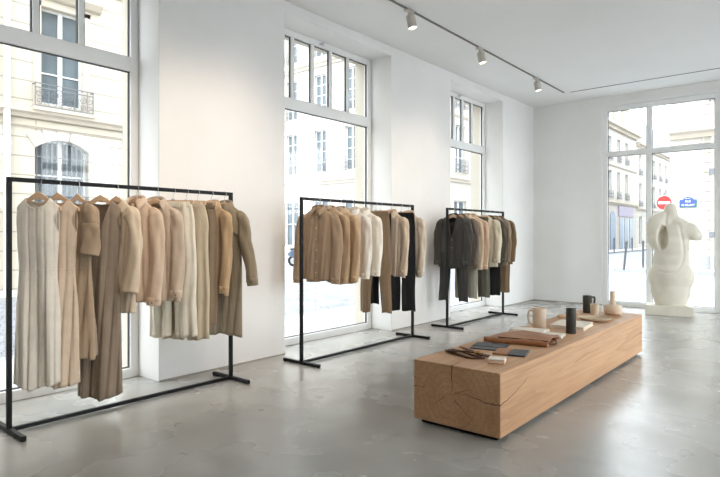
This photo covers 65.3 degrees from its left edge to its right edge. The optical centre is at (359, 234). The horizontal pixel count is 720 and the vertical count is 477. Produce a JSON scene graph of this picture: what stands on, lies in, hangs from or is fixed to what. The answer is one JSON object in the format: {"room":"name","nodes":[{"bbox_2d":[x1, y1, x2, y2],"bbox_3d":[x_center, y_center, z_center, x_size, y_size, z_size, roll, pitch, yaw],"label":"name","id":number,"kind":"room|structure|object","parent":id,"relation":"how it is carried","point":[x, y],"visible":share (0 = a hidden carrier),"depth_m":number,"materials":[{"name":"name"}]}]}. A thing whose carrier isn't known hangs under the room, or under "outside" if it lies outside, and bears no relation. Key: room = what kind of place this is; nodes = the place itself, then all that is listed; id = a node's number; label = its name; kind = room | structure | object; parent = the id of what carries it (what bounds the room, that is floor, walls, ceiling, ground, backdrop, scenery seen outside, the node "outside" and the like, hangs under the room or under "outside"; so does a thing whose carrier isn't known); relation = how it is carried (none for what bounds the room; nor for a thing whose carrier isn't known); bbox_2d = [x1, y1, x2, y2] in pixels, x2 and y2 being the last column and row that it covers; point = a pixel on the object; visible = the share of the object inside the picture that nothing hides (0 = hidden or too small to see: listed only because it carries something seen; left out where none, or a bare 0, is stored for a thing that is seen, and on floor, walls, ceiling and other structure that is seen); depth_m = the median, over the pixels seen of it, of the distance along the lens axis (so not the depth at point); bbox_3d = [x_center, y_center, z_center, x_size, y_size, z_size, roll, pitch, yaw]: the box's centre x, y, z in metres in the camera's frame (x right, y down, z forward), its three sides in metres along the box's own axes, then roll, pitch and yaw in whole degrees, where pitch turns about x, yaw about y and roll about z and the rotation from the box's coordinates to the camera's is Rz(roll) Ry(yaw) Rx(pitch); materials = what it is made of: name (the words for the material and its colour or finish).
{"room":"clothing store","nodes":[
{"label":"clothing store","id":0,"kind":"room"},
{"bbox_2d":[106,197,142,312],"bbox_3d":[-1.844,0.161,4.239,0.476,0.898,0.174,0,0,18],"label":"blouse","id":1,"kind":"object","parent":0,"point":[131,239],"visible":0.48,"depth_m":4.17,"materials":[{"name":"fabric"}]},
{"bbox_2d":[122,0,479,366],"bbox_3d":[-1.440,-0.730,6.204,0.230,4.060,14.670,0,0,40],"label":"wall","id":2,"kind":"structure","parent":0,"point":[359,69],"depth_m":7.95,"materials":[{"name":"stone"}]},
{"bbox_2d":[138,0,533,381],"bbox_3d":[-1.191,-0.675,5.995,0.420,3.950,14.470,0,0,40],"label":"wall","id":3,"kind":"structure","parent":0,"point":[211,73],"depth_m":5.88,"materials":[{"name":"white paint"}]},
{"bbox_2d":[0,0,137,403],"bbox_3d":[-2.694,-0.565,4.462,0.082,3.730,1.950,0,0,40],"label":"window","id":4,"kind":"structure","parent":3,"relation":"in","point":[32,40],"depth_m":4.90,"materials":[{"name":"paint"}]},
{"bbox_2d":[285,28,370,345],"bbox_3d":[-0.471,-0.565,7.090,0.120,3.730,1.937,0,0,40],"label":"window","id":5,"kind":"structure","parent":3,"relation":"in","point":[309,108],"depth_m":7.20,"materials":[{"name":"paint"}]},
{"bbox_2d":[159,299,533,381],"bbox_3d":[-1.028,1.293,5.859,0.004,0.014,14.070,0,0,40],"label":"baseboard","id":6,"kind":"structure","parent":3,"relation":"attached to","point":[533,299],"depth_m":5.71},
{"bbox_2d":[450,91,484,311],"bbox_3d":[1.727,-0.565,9.718,0.120,3.730,1.825,0,0,40],"label":"window","id":7,"kind":"structure","parent":3,"relation":"in","point":[461,145],"depth_m":10.04,"materials":[{"name":"paint"}]},
{"bbox_2d":[0,300,719,476],"bbox_3d":[1.923,1.375,3.391,9.000,0.150,14.670,0,0,40],"label":"floor","id":8,"kind":"structure","parent":0,"point":[656,413],"depth_m":3.83,"materials":[{"name":"concrete"}]},
{"bbox_2d":[0,177,249,441],"bbox_3d":[-1.734,0.459,4.373,0.510,1.682,1.812,0,0,40],"label":"clothes rack","id":9,"kind":"object","parent":8,"relation":"on","point":[8,428],"visible":0.98,"depth_m":3.81,"materials":[{"name":"metal"}]},
{"bbox_2d":[17,178,61,210],"bbox_3d":[-2.192,-0.276,3.838,0.284,0.219,0.036,0,0,-6],"label":"clothes hanger","id":10,"kind":"object","parent":9,"relation":"hanging from","point":[38,194],"visible":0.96,"depth_m":3.82,"materials":[{"name":"wood"}]},
{"bbox_2d":[13,198,61,391],"bbox_3d":[-2.191,0.387,3.828,0.306,1.301,0.209,0,0,-17],"label":"dress","id":11,"kind":"object","parent":10,"relation":"hanging from","point":[37,353],"visible":1,"depth_m":3.78,"materials":[{"name":"fabric"}]},
{"bbox_2d":[50,182,79,210],"bbox_3d":[-2.110,-0.276,3.934,0.284,0.219,0.036,0,0,0],"label":"clothes hanger","id":12,"kind":"object","parent":9,"relation":"hanging from","point":[57,195],"visible":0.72,"depth_m":3.92,"materials":[{"name":"wood"}]},
{"bbox_2d":[43,199,80,389],"bbox_3d":[-2.110,0.393,3.918,0.319,1.313,0.224,0,0,0],"label":"dress","id":13,"kind":"object","parent":12,"relation":"hanging from","point":[70,361],"visible":0.53,"depth_m":3.88,"materials":[{"name":"fabric"}]},
{"bbox_2d":[71,181,87,203],"bbox_3d":[-2.019,-0.276,4.036,0.268,0.219,0.036,0,0,22],"label":"clothes hanger","id":14,"kind":"object","parent":9,"relation":"hanging from","point":[77,196],"visible":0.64,"depth_m":4.02,"materials":[{"name":"wood"}]},
{"bbox_2d":[74,200,100,359],"bbox_3d":[-2.022,0.313,4.020,0.438,1.154,0.216,0,0,22],"label":"dress","id":15,"kind":"object","parent":14,"relation":"hanging from","point":[88,231],"visible":0.48,"depth_m":3.95,"materials":[{"name":"fabric"}]},
{"bbox_2d":[89,188,122,211],"bbox_3d":[-1.920,-0.276,4.164,0.308,0.219,0.036,0,0,-10],"label":"clothes hanger","id":16,"kind":"object","parent":9,"relation":"hanging from","point":[100,197],"visible":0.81,"depth_m":4.15,"materials":[{"name":"wood"}]},
{"bbox_2d":[77,200,122,401],"bbox_3d":[-1.918,0.469,4.151,0.312,1.465,0.214,0,0,-10],"label":"dress","id":17,"kind":"object","parent":16,"relation":"hanging from","point":[101,379],"visible":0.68,"depth_m":4.11,"materials":[{"name":"fabric"}]},
{"bbox_2d":[130,185,139,205],"bbox_3d":[-1.736,-0.276,4.378,0.328,0.219,0.036,0,0,10],"label":"clothes hanger","id":18,"kind":"object","parent":9,"relation":"hanging from","point":[133,200],"visible":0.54,"depth_m":4.37,"materials":[{"name":"wood"}]},
{"bbox_2d":[126,195,164,305],"bbox_3d":[-1.737,0.115,4.363,0.476,0.860,0.191,0,0,10],"label":"shirt","id":19,"kind":"object","parent":18,"relation":"hanging from","point":[152,224],"visible":0.42,"depth_m":4.30,"materials":[{"name":"fabric"}]},
{"bbox_2d":[150,189,158,205],"bbox_3d":[-1.632,-0.276,4.505,0.328,0.219,0.036,0,0,0],"label":"clothes hanger","id":20,"kind":"object","parent":9,"relation":"hanging from","point":[155,200],"visible":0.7,"depth_m":4.49,"materials":[{"name":"wood"}]},
{"bbox_2d":[147,196,184,301],"bbox_3d":[-1.632,0.109,4.492,0.474,0.848,0.184,0,0,0],"label":"shirt","id":21,"kind":"object","parent":20,"relation":"hanging from","point":[174,256],"visible":0.42,"depth_m":4.45,"materials":[{"name":"fabric"}]},
{"bbox_2d":[166,189,193,203],"bbox_3d":[-1.533,-0.319,4.613,0.340,0.134,0.030,0,0,4],"label":"hanger","id":22,"kind":"object","parent":9,"relation":"hanging from","point":[190,201],"visible":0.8,"depth_m":4.60,"materials":[{"name":"wood"}]},
{"bbox_2d":[149,201,197,337],"bbox_3d":[-1.530,0.283,4.614,0.407,1.115,0.115,0,0,4],"label":"trousers","id":23,"kind":"object","parent":22,"relation":"hanging from","point":[186,309],"visible":0.51,"depth_m":4.58,"materials":[{"name":"fabric"}]},
{"bbox_2d":[195,191,216,204],"bbox_3d":[-1.385,-0.319,4.789,0.340,0.134,0.030,0,0,8],"label":"hanger","id":24,"kind":"object","parent":9,"relation":"hanging from","point":[213,202],"visible":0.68,"depth_m":4.76,"materials":[{"name":"wood"}]},
{"bbox_2d":[205,203,217,325],"bbox_3d":[-1.385,0.248,4.790,0.371,1.045,0.083,0,0,10],"label":"trousers","id":25,"kind":"object","parent":24,"relation":"hanging from","point":[210,208],"visible":0.27,"depth_m":4.75,"materials":[{"name":"fabric"}]},
{"bbox_2d":[283,197,429,367],"bbox_3d":[0.040,0.459,6.400,0.510,1.682,1.992,0,0,40],"label":"clothes rack","id":26,"kind":"object","parent":8,"relation":"on","point":[307,362],"visible":0.98,"depth_m":5.71,"materials":[{"name":"metal"}]},
{"label":"clothes hanger","id":27,"kind":"object","parent":26,"relation":"hanging from","visible":0},
{"bbox_2d":[389,209,408,277],"bbox_3d":[0.370,0.099,6.797,0.480,0.831,0.172,0,0,27],"label":"blouse","id":28,"kind":"object","parent":27,"relation":"hanging from","point":[399,225],"visible":0.45,"depth_m":6.71,"materials":[{"name":"fabric"}]},
{"bbox_2d":[431,208,517,329],"bbox_3d":[1.777,0.459,8.516,0.510,1.682,1.777,0,0,40],"label":"clothes rack","id":29,"kind":"object","parent":8,"relation":"on","point":[452,326],"visible":0.97,"depth_m":7.85,"materials":[{"name":"metal"}]},
{"label":"clothes hanger","id":30,"kind":"object","parent":29,"relation":"hanging from","visible":0},
{"bbox_2d":[480,215,501,266],"bbox_3d":[1.900,0.094,8.656,0.580,0.816,0.175,0,0,31],"label":"blazer","id":31,"kind":"object","parent":30,"relation":"hanging from","point":[495,232],"visible":0.38,"depth_m":8.52,"materials":[{"name":"fabric"}]},
{"label":"clothes hanger","id":32,"kind":"object","parent":29,"relation":"hanging from","visible":0},
{"bbox_2d":[489,266,500,294],"bbox_3d":[2.020,0.388,8.806,0.372,1.105,0.079,0,0,31],"label":"trousers","id":33,"kind":"object","parent":32,"relation":"hanging from","point":[495,280],"visible":0.23,"depth_m":8.72,"materials":[{"name":"fabric"}]},
{"bbox_2d":[488,215,506,265],"bbox_3d":[2.014,0.085,8.796,0.583,0.797,0.173,0,0,31],"label":"blazer","id":34,"kind":"object","parent":32,"relation":"hanging from","point":[503,225],"visible":0.15,"depth_m":8.63,"materials":[{"name":"fabric"}]},
{"label":"clothes hanger","id":35,"kind":"object","parent":29,"relation":"hanging from","visible":0},
{"bbox_2d":[438,223,467,301],"bbox_3d":[1.323,0.383,7.978,0.454,1.115,0.081,0,0,32],"label":"trousers","id":36,"kind":"object","parent":35,"relation":"hanging from","point":[462,273],"visible":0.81,"depth_m":7.92,"materials":[{"name":"fabric"}]},
{"bbox_2d":[434,213,472,268],"bbox_3d":[1.319,0.080,7.963,0.584,0.788,0.173,0,0,32],"label":"blazer","id":37,"kind":"object","parent":35,"relation":"hanging from","point":[460,243],"visible":0.94,"depth_m":7.89,"materials":[{"name":"fabric"}]},
{"label":"clothes hanger","id":38,"kind":"object","parent":29,"relation":"hanging from","visible":0},
{"bbox_2d":[493,215,511,265],"bbox_3d":[2.119,0.085,8.923,0.585,0.797,0.173,0,0,31],"label":"blazer","id":39,"kind":"object","parent":38,"relation":"hanging from","point":[509,231],"visible":0.18,"depth_m":8.76,"materials":[{"name":"fabric"}]},
{"bbox_3d":[1.560,-0.282,8.259,0.418,0.207,0.035,0,0,32],"label":"clothes hanger","id":40,"kind":"object","parent":29,"relation":"hanging from","visible":0},
{"bbox_2d":[455,267,477,298],"bbox_3d":[1.556,0.383,8.255,0.367,1.095,0.082,0,0,32],"label":"trousers","id":41,"kind":"object","parent":40,"relation":"hanging from","point":[472,272],"visible":0.21,"depth_m":8.18,"materials":[{"name":"fabric"}]},
{"bbox_2d":[464,213,483,269],"bbox_3d":[1.550,0.089,8.242,0.567,0.830,0.172,0,0,32],"label":"overshirt","id":42,"kind":"object","parent":40,"relation":"hanging from","point":[479,266],"visible":0.13,"depth_m":8.08,"materials":[{"name":"fabric"}]},
{"label":"clothes hanger","id":43,"kind":"object","parent":29,"relation":"hanging from","visible":0},
{"bbox_2d":[489,264,509,292],"bbox_3d":[2.235,0.379,9.064,0.366,1.084,0.079,0,0,30],"label":"trousers","id":44,"kind":"object","parent":43,"relation":"hanging from","point":[504,270],"visible":0.14,"depth_m":8.98,"materials":[{"name":"fabric"}]},
{"bbox_2d":[499,216,516,263],"bbox_3d":[2.232,0.084,9.051,0.587,0.796,0.173,0,0,30],"label":"blazer","id":45,"kind":"object","parent":43,"relation":"hanging from","point":[513,234],"visible":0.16,"depth_m":8.89,"materials":[{"name":"fabric"}]},
{"bbox_2d":[414,309,641,439],"bbox_3d":[1.729,1.082,5.029,0.651,0.437,3.446,0,0,40],"label":"bench","id":46,"kind":"object","parent":8,"relation":"on","point":[479,397],"visible":0.99,"depth_m":3.88,"materials":[{"name":"brown wood"}]},
{"bbox_2d":[445,346,490,358],"bbox_3d":[0.774,0.847,4.062,0.190,0.036,0.357,0,0,-33],"label":"leather strap","id":47,"kind":"object","parent":46,"relation":"on","point":[467,351],"visible":0.99,"depth_m":4.01,"materials":[{"name":"brown leather"}]},
{"bbox_2d":[470,342,508,350],"bbox_3d":[0.999,0.858,4.328,0.252,0.012,0.241,0,0,26],"label":"pouch","id":48,"kind":"object","parent":46,"relation":"on","point":[478,345],"visible":0.97,"depth_m":4.31,"materials":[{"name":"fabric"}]},
{"bbox_2d":[487,356,505,363],"bbox_3d":[0.930,0.849,3.817,0.116,0.030,0.110,0,0,20],"label":"block","id":49,"kind":"object","parent":46,"relation":"on","point":[492,359],"visible":1,"depth_m":3.78,"materials":[{"name":"beige stone"}]},
{"bbox_2d":[492,348,529,356],"bbox_3d":[1.108,0.858,4.112,0.230,0.012,0.225,0,0,26],"label":"wallet","id":50,"kind":"object","parent":46,"relation":"on","point":[500,351],"visible":1,"depth_m":4.08,"materials":[{"name":"beige leather"}]},
{"bbox_2d":[484,331,558,346],"bbox_3d":[1.347,0.842,4.606,0.550,0.053,0.485,0,0,31],"label":"leather bag","id":51,"kind":"object","parent":46,"relation":"on","point":[529,338],"visible":1,"depth_m":4.50,"materials":[{"name":"leather"}]},
{"bbox_2d":[508,326,549,333],"bbox_3d":[1.492,0.846,4.964,0.324,0.034,0.200,0,0,36],"label":"linens","id":52,"kind":"object","parent":46,"relation":"on","point":[517,328],"visible":0.64,"depth_m":4.95,"materials":[{"name":"fabric"}]},
{"bbox_2d":[527,307,546,328],"bbox_3d":[1.636,0.765,5.187,0.162,0.197,0.120,0,0,33],"label":"mug","id":53,"kind":"object","parent":46,"relation":"on","point":[538,313],"visible":0.89,"depth_m":5.13,"materials":[{"name":"ceramic"}]},
{"bbox_2d":[546,332,565,337],"bbox_3d":[1.657,0.852,4.787,0.163,0.022,0.150,0,0,32],"label":"folded napkin","id":54,"kind":"object","parent":46,"relation":"on","point":[560,335],"visible":0.59,"depth_m":4.76,"materials":[{"name":"beige fabric"}]},
{"bbox_2d":[566,308,575,333],"bbox_3d":[1.853,0.754,4.936,0.084,0.220,0.084,0,0,40],"label":"tumbler","id":55,"kind":"object","parent":46,"relation":"on","point":[570,312],"visible":1,"depth_m":4.90,"materials":[{"name":"grey ceramic"}]},
{"bbox_2d":[550,319,592,330],"bbox_3d":[1.997,0.848,5.297,0.303,0.032,0.400,0,0,34],"label":"book","id":56,"kind":"object","parent":46,"relation":"on","point":[560,324],"visible":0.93,"depth_m":5.22,"materials":[{"name":"paper"}]},
{"bbox_2d":[583,295,595,312],"bbox_3d":[2.551,0.769,6.252,0.139,0.190,0.098,0,0,2],"label":"mug","id":57,"kind":"object","parent":46,"relation":"on","point":[587,299],"visible":0.83,"depth_m":6.21,"materials":[{"name":"grey ceramic"}]},
{"bbox_2d":[578,315,610,321],"bbox_3d":[2.363,0.846,5.663,0.310,0.036,0.310,0,0,40],"label":"round plate","id":58,"kind":"object","parent":46,"relation":"on","point":[591,318],"visible":0.99,"depth_m":5.71,"materials":[{"name":"ceramic"}]},
{"bbox_2d":[590,303,598,314],"bbox_3d":[2.501,0.799,5.991,0.086,0.129,0.086,0,0,40],"label":"beaker","id":59,"kind":"object","parent":46,"relation":"on","point":[594,308],"visible":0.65,"depth_m":5.96,"materials":[{"name":"ceramic"}]},
{"bbox_2d":[603,291,621,314],"bbox_3d":[2.752,0.739,6.120,0.187,0.250,0.187,0,0,40],"label":"bottle vase","id":60,"kind":"object","parent":46,"relation":"on","point":[612,308],"visible":1,"depth_m":6.07,"materials":[{"name":"beige ceramic"}]},
{"bbox_2d":[645,203,702,316],"bbox_3d":[5.119,0.388,9.171,0.808,1.824,0.400,0,0,31],"label":"sculpture","id":61,"kind":"object","parent":8,"relation":"on","point":[671,277],"visible":1,"depth_m":9.06,"materials":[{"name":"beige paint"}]},
{"bbox_2d":[285,0,719,107],"bbox_3d":[2.011,-2.650,3.317,8.770,0.200,14.670,0,0,40],"label":"ceiling","id":62,"kind":"structure","parent":0,"point":[570,46],"depth_m":7.33,"materials":[{"name":"paint"}]},
{"bbox_2d":[389,0,564,92],"bbox_3d":[-0.057,-2.544,5.621,0.024,0.012,11.550,0,0,40],"label":"ceiling track","id":63,"kind":"object","parent":62,"relation":"attached to","point":[393,1],"visible":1,"depth_m":7.33,"materials":[{"name":"metal"}]},
{"bbox_2d":[404,8,416,29],"bbox_3d":[0.578,-2.432,6.343,0.126,0.212,0.133,0,0,40],"label":"spotlight","id":64,"kind":"object","parent":63,"relation":"attached to","point":[410,18],"visible":1,"depth_m":6.31,"materials":[{"name":"grey paint"}]},
{"bbox_2d":[476,47,486,63],"bbox_3d":[1.649,-2.432,7.625,0.126,0.212,0.133,0,0,40],"label":"spotlight","id":65,"kind":"object","parent":63,"relation":"attached to","point":[481,56],"visible":1,"depth_m":7.59,"materials":[{"name":"grey paint"}]},
{"bbox_2d":[533,77,541,91],"bbox_3d":[2.868,-2.432,9.082,0.126,0.212,0.133,0,0,40],"label":"spotlight","id":66,"kind":"object","parent":63,"relation":"attached to","point":[537,85],"visible":1,"depth_m":9.05,"materials":[{"name":"grey paint"}]},
{"bbox_2d":[573,68,719,91],"bbox_3d":[6.190,-2.546,7.986,6.350,0.008,0.014,0,0,40],"label":"ceiling track","id":67,"kind":"object","parent":62,"relation":"attached to","point":[715,68],"visible":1,"depth_m":9.19,"materials":[{"name":"metal"}]},
{"bbox_2d":[534,80,719,304],"bbox_3d":[6.628,-0.675,8.822,8.350,3.950,0.300,0,0,40],"label":"wall","id":68,"kind":"structure","parent":0,"point":[568,137],"depth_m":10.77,"materials":[{"name":"white paint"}]},
{"bbox_2d":[602,90,719,107],"bbox_3d":[5.242,-2.375,9.865,1.865,0.030,0.120,0,0,40],"label":"trim","id":69,"kind":"structure","parent":68,"relation":"attached to","point":[712,91],"depth_m":9.78,"materials":[{"name":"paint"}]},
{"bbox_2d":[603,92,719,313],"bbox_3d":[5.241,-0.530,9.864,1.865,3.660,0.082,0,0,40],"label":"window","id":70,"kind":"structure","parent":68,"relation":"in","point":[649,151],"depth_m":9.91,"materials":[{"name":"paint"}]},
{"label":"hanger","id":71,"kind":"object","parent":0,"visible":0},
{"bbox_2d":[162,202,209,340],"bbox_3d":[-1.458,0.301,4.705,0.407,1.149,0.117,0,0,4],"label":"trousers","id":72,"kind":"object","parent":71,"relation":"hanging from","point":[200,213],"visible":0.37,"depth_m":4.67,"materials":[{"name":"fabric"}]},
{"label":"hanger","id":73,"kind":"object","parent":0,"visible":0},
{"bbox_2d":[360,211,391,313],"bbox_3d":[0.186,0.318,6.572,0.407,1.185,0.088,0,0,26],"label":"trousers","id":74,"kind":"object","parent":73,"relation":"hanging from","point":[385,274],"visible":0.57,"depth_m":6.49,"materials":[{"name":"fabric"}]},
{"bbox_3d":[0.242,-0.319,6.641,0.340,0.134,0.030,0,0,28],"label":"hanger","id":75,"kind":"object","parent":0,"visible":0},
{"bbox_2d":[371,213,390,303],"bbox_3d":[0.240,0.274,6.642,0.281,1.094,0.075,0,0,28],"label":"trousers","id":76,"kind":"object","parent":75,"relation":"hanging from","point":[375,279],"visible":0.17,"depth_m":6.65,"materials":[{"name":"fabric"}]},
{"label":"hanger","id":77,"kind":"object","parent":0,"visible":0},
{"bbox_2d":[391,213,415,311],"bbox_3d":[0.509,0.333,6.961,0.381,1.215,0.093,0,0,24],"label":"trousers","id":78,"kind":"object","parent":77,"relation":"hanging from","point":[406,291],"visible":0.46,"depth_m":6.88,"materials":[{"name":"fabric"}]},
{"bbox_3d":[1.782,-0.319,8.522,0.340,0.134,0.030,0,0,30],"label":"hanger","id":79,"kind":"object","parent":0,"visible":0},
{"bbox_2d":[468,217,489,297],"bbox_3d":[1.783,0.334,8.524,0.385,1.214,0.095,0,0,30],"label":"trousers","id":80,"kind":"object","parent":79,"relation":"hanging from","point":[483,275],"visible":0.23,"depth_m":8.43,"materials":[{"name":"fabric"}]},
{"bbox_3d":[-1.205,-0.276,5.012,0.348,0.219,0.035,0,0,16],"label":"clothes hanger","id":81,"kind":"object","parent":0,"visible":0},
{"bbox_2d":[209,200,257,337],"bbox_3d":[-1.176,0.293,4.985,0.621,1.222,0.170,0,0,16],"label":"coat","id":82,"kind":"object","parent":81,"relation":"hanging from","point":[229,308],"visible":0.5,"depth_m":4.93,"materials":[{"name":"fabric"}]},
{"label":"clothes hanger","id":83,"kind":"object","parent":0,"visible":0},
{"bbox_2d":[306,205,349,282],"bbox_3d":[-0.332,0.092,5.951,0.510,0.824,0.172,0,0,23],"label":"overshirt","id":84,"kind":"object","parent":83,"relation":"hanging from","point":[345,266],"visible":0.24,"depth_m":5.83,"materials":[{"name":"fabric"}]},
{"bbox_3d":[-1.292,-0.276,4.907,0.308,0.219,0.035,0,0,20],"label":"clothes hanger","id":85,"kind":"object","parent":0,"visible":0},
{"bbox_2d":[208,200,232,295],"bbox_3d":[-1.294,0.106,4.892,0.436,0.836,0.174,0,0,20],"label":"shirt","id":86,"kind":"object","parent":85,"relation":"hanging from","point":[225,228],"visible":0.44,"depth_m":4.80,"materials":[{"name":"fabric"}]},
{"label":"clothes hanger","id":87,"kind":"object","parent":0,"visible":0},
{"bbox_2d":[293,204,342,283],"bbox_3d":[-0.432,0.091,5.827,0.557,0.826,0.173,0,0,21],"label":"shirt","id":88,"kind":"object","parent":87,"relation":"hanging from","point":[322,230],"visible":0.92,"depth_m":5.78,"materials":[{"name":"fabric"}]},
{"bbox_3d":[-0.215,-0.282,6.100,0.364,0.207,0.035,0,0,24],"label":"clothes hanger","id":89,"kind":"object","parent":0,"visible":0},
{"bbox_2d":[336,206,359,284],"bbox_3d":[-0.222,0.106,6.080,0.506,0.852,0.173,0,0,26],"label":"shirt","id":90,"kind":"object","parent":89,"relation":"hanging from","point":[354,221],"visible":0.38,"depth_m":5.96,"materials":[{"name":"fabric"}]},
{"bbox_3d":[-0.080,-0.282,6.260,0.348,0.207,0.035,0,0,26],"label":"clothes hanger","id":91,"kind":"object","parent":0,"visible":0},
{"bbox_2d":[347,207,371,278],"bbox_3d":[-0.087,0.087,6.242,0.490,0.809,0.172,0,0,26],"label":"shirt","id":92,"kind":"object","parent":91,"relation":"hanging from","point":[365,222],"visible":0.37,"depth_m":6.13,"materials":[{"name":"fabric"}]},
{"bbox_3d":[0.042,-0.282,6.406,0.348,0.207,0.035,0,0,26],"label":"clothes hanger","id":93,"kind":"object","parent":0,"visible":0},
{"bbox_2d":[359,207,382,277],"bbox_3d":[0.033,0.082,6.389,0.494,0.801,0.172,0,0,26],"label":"shirt","id":94,"kind":"object","parent":93,"relation":"hanging from","point":[377,231],"visible":0.4,"depth_m":6.28,"materials":[{"name":"fabric"}]},
{"label":"clothes hanger","id":95,"kind":"object","parent":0,"visible":0},
{"bbox_2d":[404,210,426,277],"bbox_3d":[0.606,0.107,7.070,0.490,0.848,0.172,0,0,27],"label":"shirt","id":96,"kind":"object","parent":95,"relation":"hanging from","point":[420,228],"visible":0.32,"depth_m":6.96,"materials":[{"name":"fabric"}]},
{"label":"clothes hanger","id":97,"kind":"object","parent":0,"visible":0},
{"bbox_2d":[470,213,489,268],"bbox_3d":[1.659,0.089,8.367,0.560,0.830,0.172,0,0,31],"label":"shirt","id":98,"kind":"object","parent":97,"relation":"hanging from","point":[485,223],"visible":0.23,"depth_m":8.21,"materials":[{"name":"fabric"}]},
{"label":"clothes hanger","id":99,"kind":"object","parent":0,"visible":0},
{"bbox_2d":[459,213,478,266],"bbox_3d":[1.448,0.074,8.121,0.579,0.775,0.175,0,0,32],"label":"blazer","id":100,"kind":"object","parent":99,"relation":"hanging from","point":[475,227],"visible":0.21,"depth_m":7.96,"materials":[{"name":"fabric"}]},
{"label":"outside","id":101,"kind":"structure","parent":0,"visible":0},
{"bbox_2d":[285,250,714,297],"bbox_3d":[17.990,1.620,37.099,100.000,0.360,160.000,0,0,40],"label":"road","id":102,"kind":"structure","parent":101,"point":[703,286],"depth_m":18.18,"materials":[{"name":"asphalt"}]},
{"bbox_2d":[0,0,121,290],"bbox_3d":[-15.216,-6.380,11.890,9.400,15.640,16.720,0,0,40],"label":"apartment building","id":103,"kind":"structure","parent":102,"relation":"on","point":[61,118],"depth_m":14.34,"materials":[{"name":"stone"}]},
{"bbox_2d":[35,142,87,203],"bbox_3d":[-7.617,-1.065,14.367,0.024,2.630,1.300,0,0,40],"label":"window","id":104,"kind":"structure","parent":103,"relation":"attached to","point":[79,146],"depth_m":14.39,"materials":[{"name":"glass"}]},
{"bbox_2d":[49,0,103,15],"bbox_3d":[-7.464,-6.020,14.285,0.220,0.320,1.800,0,0,40],"label":"balcony","id":105,"kind":"object","parent":103,"relation":"attached to","point":[92,7],"depth_m":14.65,"materials":[{"name":"stone"}]},
{"bbox_2d":[0,290,454,360],"bbox_3d":[-10.374,1.370,-2.000,0.150,0.140,43.620,0,0,40],"label":"kerb","id":106,"kind":"object","parent":102,"relation":"on","point":[305,313],"depth_m":9.55,"materials":[{"name":"stone"}]},
{"bbox_2d":[288,248,293,265],"bbox_3d":[-2.489,0.763,25.547,1.758,1.351,0.696,0,0,20],"label":"motor scooter","id":107,"kind":"object","parent":102,"relation":"on","point":[291,253],"visible":0.24,"depth_m":25.70,"materials":[{"name":"metal"}]},
{"bbox_2d":[285,40,354,255],"bbox_3d":[-1.192,-7.880,37.824,19.640,18.640,9.500,0,0,40],"label":"apartment building","id":108,"kind":"structure","parent":102,"relation":"on","point":[319,152],"depth_m":33.55,"materials":[{"name":"stone"}]},
{"bbox_2d":[450,99,641,249],"bbox_3d":[12.594,-5.680,44.871,9.550,14.240,37.000,0,0,40],"label":"apartment building","id":109,"kind":"structure","parent":102,"relation":"on","point":[622,137],"depth_m":50.65,"materials":[{"name":"stone"}]},
{"bbox_2d":[623,241,627,269],"bbox_3d":[9.974,0.766,21.121,0.182,1.099,0.101,0,0,40],"label":"bollard","id":110,"kind":"object","parent":102,"relation":"on","point":[626,242],"visible":1,"depth_m":21.09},
{"bbox_2d":[629,115,669,247],"bbox_3d":[36.934,-5.430,74.053,9.450,13.740,39.000,0,0,40],"label":"apartment building","id":111,"kind":"structure","parent":102,"relation":"on","point":[661,161],"depth_m":60.01,"materials":[{"name":"stone"}]},
{"bbox_2d":[613,268,714,275],"bbox_3d":[16.964,1.370,15.959,18.450,0.140,0.150,0,0,40],"label":"kerb","id":112,"kind":"object","parent":102,"relation":"on","point":[700,273],"visible":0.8,"depth_m":21.18,"materials":[{"name":"stone"}]},
{"bbox_2d":[668,99,714,269],"bbox_3d":[36.711,-4.980,40.671,13.860,12.840,60.500,0,0,40],"label":"apartment building","id":113,"kind":"structure","parent":102,"relation":"on","point":[692,173],"depth_m":21.67,"materials":[{"name":"stone"}]},
{"bbox_2d":[679,197,696,207],"bbox_3d":[12.767,-1.280,21.867,0.590,0.421,0.061,0,0,40],"label":"plaque","id":114,"kind":"object","parent":113,"relation":"attached to","point":[687,202],"visible":1,"depth_m":21.86,"materials":[{"name":"blue metal"}]},
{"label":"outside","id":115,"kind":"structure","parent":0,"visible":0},
{"bbox_2d":[0,269,454,357],"bbox_3d":[-10.218,1.433,3.331,6.450,0.015,52.000,0,0,40],"label":"road","id":116,"kind":"structure","parent":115,"point":[322,295],"depth_m":12.42,"materials":[{"name":"asphalt"}]},
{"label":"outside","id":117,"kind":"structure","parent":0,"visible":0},
{"bbox_2d":[0,292,470,389],"bbox_3d":[-10.566,1.373,-3.437,1.400,0.135,41.170,0,0,40],"label":"sidewalk","id":118,"kind":"structure","parent":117,"point":[312,322],"depth_m":8.48,"materials":[{"name":"concrete"}]},
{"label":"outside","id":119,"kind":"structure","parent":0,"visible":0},
{"bbox_2d":[609,292,714,307],"bbox_3d":[8.441,1.373,9.002,14.600,0.135,2.300,0,0,40],"label":"sidewalk","id":120,"kind":"structure","parent":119,"point":[702,302],"depth_m":11.37,"materials":[{"name":"concrete"}]},
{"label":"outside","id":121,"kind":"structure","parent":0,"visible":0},
{"bbox_2d":[0,289,16,303],"bbox_3d":[-17.488,1.375,1.068,1.800,0.130,39.200,0,0,40],"label":"sidewalk","id":122,"kind":"structure","parent":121,"point":[14,292],"depth_m":11.97,"materials":[{"name":"concrete"}]},
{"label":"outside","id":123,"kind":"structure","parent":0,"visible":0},
{"bbox_2d":[620,267,714,271],"bbox_3d":[17.647,1.375,16.659,18.300,0.130,1.800,0,0,40],"label":"sidewalk","id":124,"kind":"structure","parent":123,"point":[703,270],"depth_m":21.34,"materials":[{"name":"concrete"}]},
{"bbox_2d":[656,192,672,209],"bbox_3d":[11.717,-0.165,21.655,0.570,2.950,0.080,0,0,32],"label":"no entry sign","id":125,"kind":"object","parent":124,"relation":"on","point":[662,201],"visible":0.64,"depth_m":21.65,"materials":[{"name":"metal"}]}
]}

